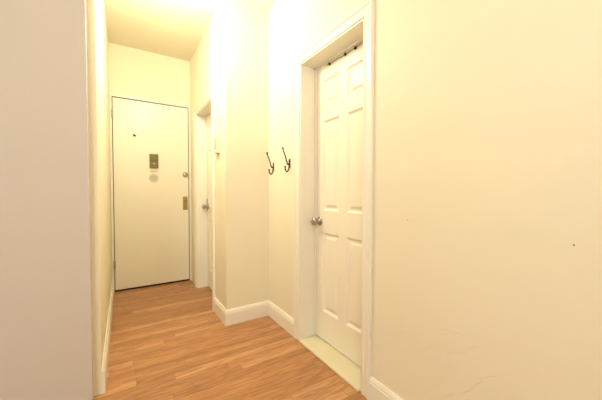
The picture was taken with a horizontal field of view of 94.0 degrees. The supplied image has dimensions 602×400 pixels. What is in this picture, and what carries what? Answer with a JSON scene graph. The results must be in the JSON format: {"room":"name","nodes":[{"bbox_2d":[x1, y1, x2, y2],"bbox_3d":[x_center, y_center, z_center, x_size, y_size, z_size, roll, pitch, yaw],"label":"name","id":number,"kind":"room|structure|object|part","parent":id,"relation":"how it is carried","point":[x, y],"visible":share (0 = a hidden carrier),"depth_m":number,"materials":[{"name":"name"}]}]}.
{"room":"apartment hallway","nodes":[
{"label":"apartment hallway","id":0,"kind":"room"},
{"bbox_2d":[0,0,93,399],"bbox_3d":[-2.302,-0.268,0.688,2.856,2.633,0.160,-1,2,-32],"label":"wall","id":1,"kind":"structure","parent":0,"point":[46,342],"depth_m":1.30,"materials":[{"name":"paint"}]},
{"bbox_2d":[86,0,111,395],"bbox_3d":[-1.584,-0.306,2.175,0.120,2.633,1.784,-1,2,-32],"label":"wall","id":2,"kind":"structure","parent":0,"point":[97,37],"depth_m":1.52,"materials":[{"name":"beige paint"}]},
{"bbox_2d":[101,281,113,393],"bbox_3d":[-1.524,0.946,2.239,0.016,0.125,1.768,-1,2,-32],"label":"baseboard","id":3,"kind":"structure","parent":2,"relation":"attached to","point":[109,321],"depth_m":1.80,"materials":[{"name":"paint"}]},
{"bbox_2d":[108,42,189,238],"bbox_3d":[-1.722,-0.336,3.262,1.394,2.633,0.200,-1,2,-32],"label":"wall","id":4,"kind":"structure","parent":0,"point":[134,72],"depth_m":3.12,"materials":[{"name":"beige paint"}]},
{"bbox_2d":[109,93,191,292],"bbox_3d":[-1.675,-0.072,3.187,0.801,2.109,0.090,-1,2,-32],"label":"entrance door","id":5,"kind":"structure","parent":4,"relation":"in","point":[150,140],"depth_m":3.15,"materials":[{"name":"paint"}]},
{"bbox_3d":[-1.656,-0.439,3.162,0.088,0.155,0.026,-1,2,-32],"label":"viewer plate","id":6,"kind":"part","parent":5,"relation":"part of","materials":[{"name":"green metal"}]},
{"bbox_3d":[-1.385,0.038,3.360,0.054,0.160,0.006,-1,2,-32],"label":"lock plate","id":7,"kind":"part","parent":5,"relation":"part of","materials":[{"name":"gold metal"}]},
{"bbox_2d":[104,0,275,60],"bbox_3d":[-1.018,-1.613,-0.020,4.700,0.100,6.534,-1,2,-32],"label":"ceiling","id":8,"kind":"structure","parent":0,"point":[171,28],"depth_m":2.58,"materials":[{"name":"paint"}]},
{"bbox_2d":[190,0,268,309],"bbox_3d":[-0.721,-0.326,2.965,0.577,2.633,1.373,-1,2,-32],"label":"wall","id":9,"kind":"structure","parent":0,"point":[231,58],"depth_m":2.34,"materials":[{"name":"beige paint"}]},
{"bbox_2d":[196,99,210,287],"bbox_3d":[-0.917,0.027,2.884,0.159,1.931,0.652,-1,2,-32],"label":"door","id":10,"kind":"structure","parent":9,"relation":"attached to","point":[201,123],"depth_m":3.13,"materials":[{"name":"white wood"}]},
{"bbox_2d":[194,89,214,310],"bbox_3d":[-0.988,0.001,2.838,0.018,1.985,0.770,-1,2,-32],"label":"door frame","id":11,"kind":"structure","parent":9,"relation":"in","point":[210,95],"depth_m":2.54,"materials":[{"name":"white wood"}]},
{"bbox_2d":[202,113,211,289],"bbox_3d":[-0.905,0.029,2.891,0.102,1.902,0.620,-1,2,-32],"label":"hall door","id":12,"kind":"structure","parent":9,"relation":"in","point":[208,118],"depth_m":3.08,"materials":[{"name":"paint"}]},
{"bbox_2d":[214,134,219,153],"bbox_3d":[-0.714,-0.474,2.383,0.030,0.160,0.090,-1,2,-32],"label":"box","id":13,"kind":"object","parent":9,"relation":"attached to","point":[217,136],"visible":1,"depth_m":2.35,"materials":[{"name":"beige plastic"}]},
{"bbox_2d":[214,297,293,336],"bbox_3d":[-0.405,0.946,2.344,0.847,0.125,0.308,1,2,17],"label":"baseboard","id":14,"kind":"structure","parent":9,"relation":"attached to","point":[232,316],"depth_m":2.32,"materials":[{"name":"paint"}]},
{"bbox_2d":[93,280,366,399],"bbox_3d":[-1.024,1.119,0.054,4.700,0.100,6.534,-1,2,-32],"label":"floor","id":15,"kind":"structure","parent":0,"point":[168,341],"depth_m":1.84,"materials":[{"name":"brown wood"}]},
{"bbox_2d":[299,335,360,391],"bbox_3d":[0.224,1.017,1.812,0.190,0.014,0.606,-1,2,-32],"label":"threshold","id":16,"kind":"object","parent":15,"relation":"on","point":[349,371],"depth_m":1.77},
{"bbox_2d":[269,0,601,399],"bbox_3d":[1.067,-0.256,0.498,0.200,2.633,4.711,-1,2,-32],"label":"wall","id":17,"kind":"structure","parent":0,"point":[487,124],"depth_m":1.01,"materials":[{"name":"beige paint"}]},
{"bbox_2d":[266,152,273,174],"bbox_3d":[-0.259,-0.304,2.338,0.070,0.187,0.020,-1,2,-32],"label":"coat hook","id":18,"kind":"object","parent":17,"relation":"attached to","point":[266,152],"visible":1,"depth_m":2.34,"materials":[{"name":"black metal"}]},
{"bbox_2d":[282,147,289,171],"bbox_3d":[-0.114,-0.303,2.110,0.070,0.187,0.020,-1,2,-32],"label":"coat hook","id":19,"kind":"object","parent":17,"relation":"attached to","point":[282,147],"visible":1,"depth_m":2.11,"materials":[{"name":"black metal"}]},
{"bbox_2d":[299,18,363,390],"bbox_3d":[0.243,0.033,1.796,0.199,1.981,0.632,-1,2,-32],"label":"trim","id":20,"kind":"structure","parent":17,"relation":"attached to","point":[355,32],"depth_m":2.02,"materials":[{"name":"white wood"}]},
{"bbox_2d":[294,0,374,399],"bbox_3d":[0.155,0.004,1.739,0.018,2.042,0.754,-1,2,-32],"label":"door frame","id":21,"kind":"structure","parent":17,"relation":"in","point":[366,11],"depth_m":1.46,"materials":[{"name":"white wood"}]},
{"bbox_2d":[311,38,362,366],"bbox_3d":[0.255,0.033,1.803,0.102,1.954,0.606,-1,2,-32],"label":"closet door","id":22,"kind":"structure","parent":17,"relation":"in","point":[338,86],"depth_m":1.84,"materials":[{"name":"paint"}]},
{"bbox_3d":[0.107,0.153,2.006,0.067,0.062,0.062,-1,2,-32],"label":"knob","id":23,"kind":"part","parent":22,"relation":"part of","materials":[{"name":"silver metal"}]},
{"bbox_2d":[327,43,361,64],"bbox_3d":[0.261,-0.916,1.786,0.016,0.018,0.340,-1,2,-32],"label":"wire","id":24,"kind":"object","parent":17,"relation":"attached to","point":[355,47],"visible":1,"depth_m":1.75,"materials":[{"name":"black metal"}]},
{"bbox_2d":[369,376,402,399],"bbox_3d":[1.290,1.013,-0.025,0.016,0.125,3.488,-1,2,-32],"label":"baseboard","id":25,"kind":"structure","parent":17,"relation":"attached to","point":[377,391],"depth_m":1.39,"materials":[{"name":"paint"}]},
{"bbox_2d":[399,329,497,398],"bbox_3d":[0.563,0.668,1.129,0.001,0.331,0.407,-1,2,-32],"label":"scuff","id":26,"kind":"object","parent":17,"relation":"attached to","point":[443,329],"visible":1,"depth_m":1.09,"materials":[{"name":"beige paint"}]}
]}

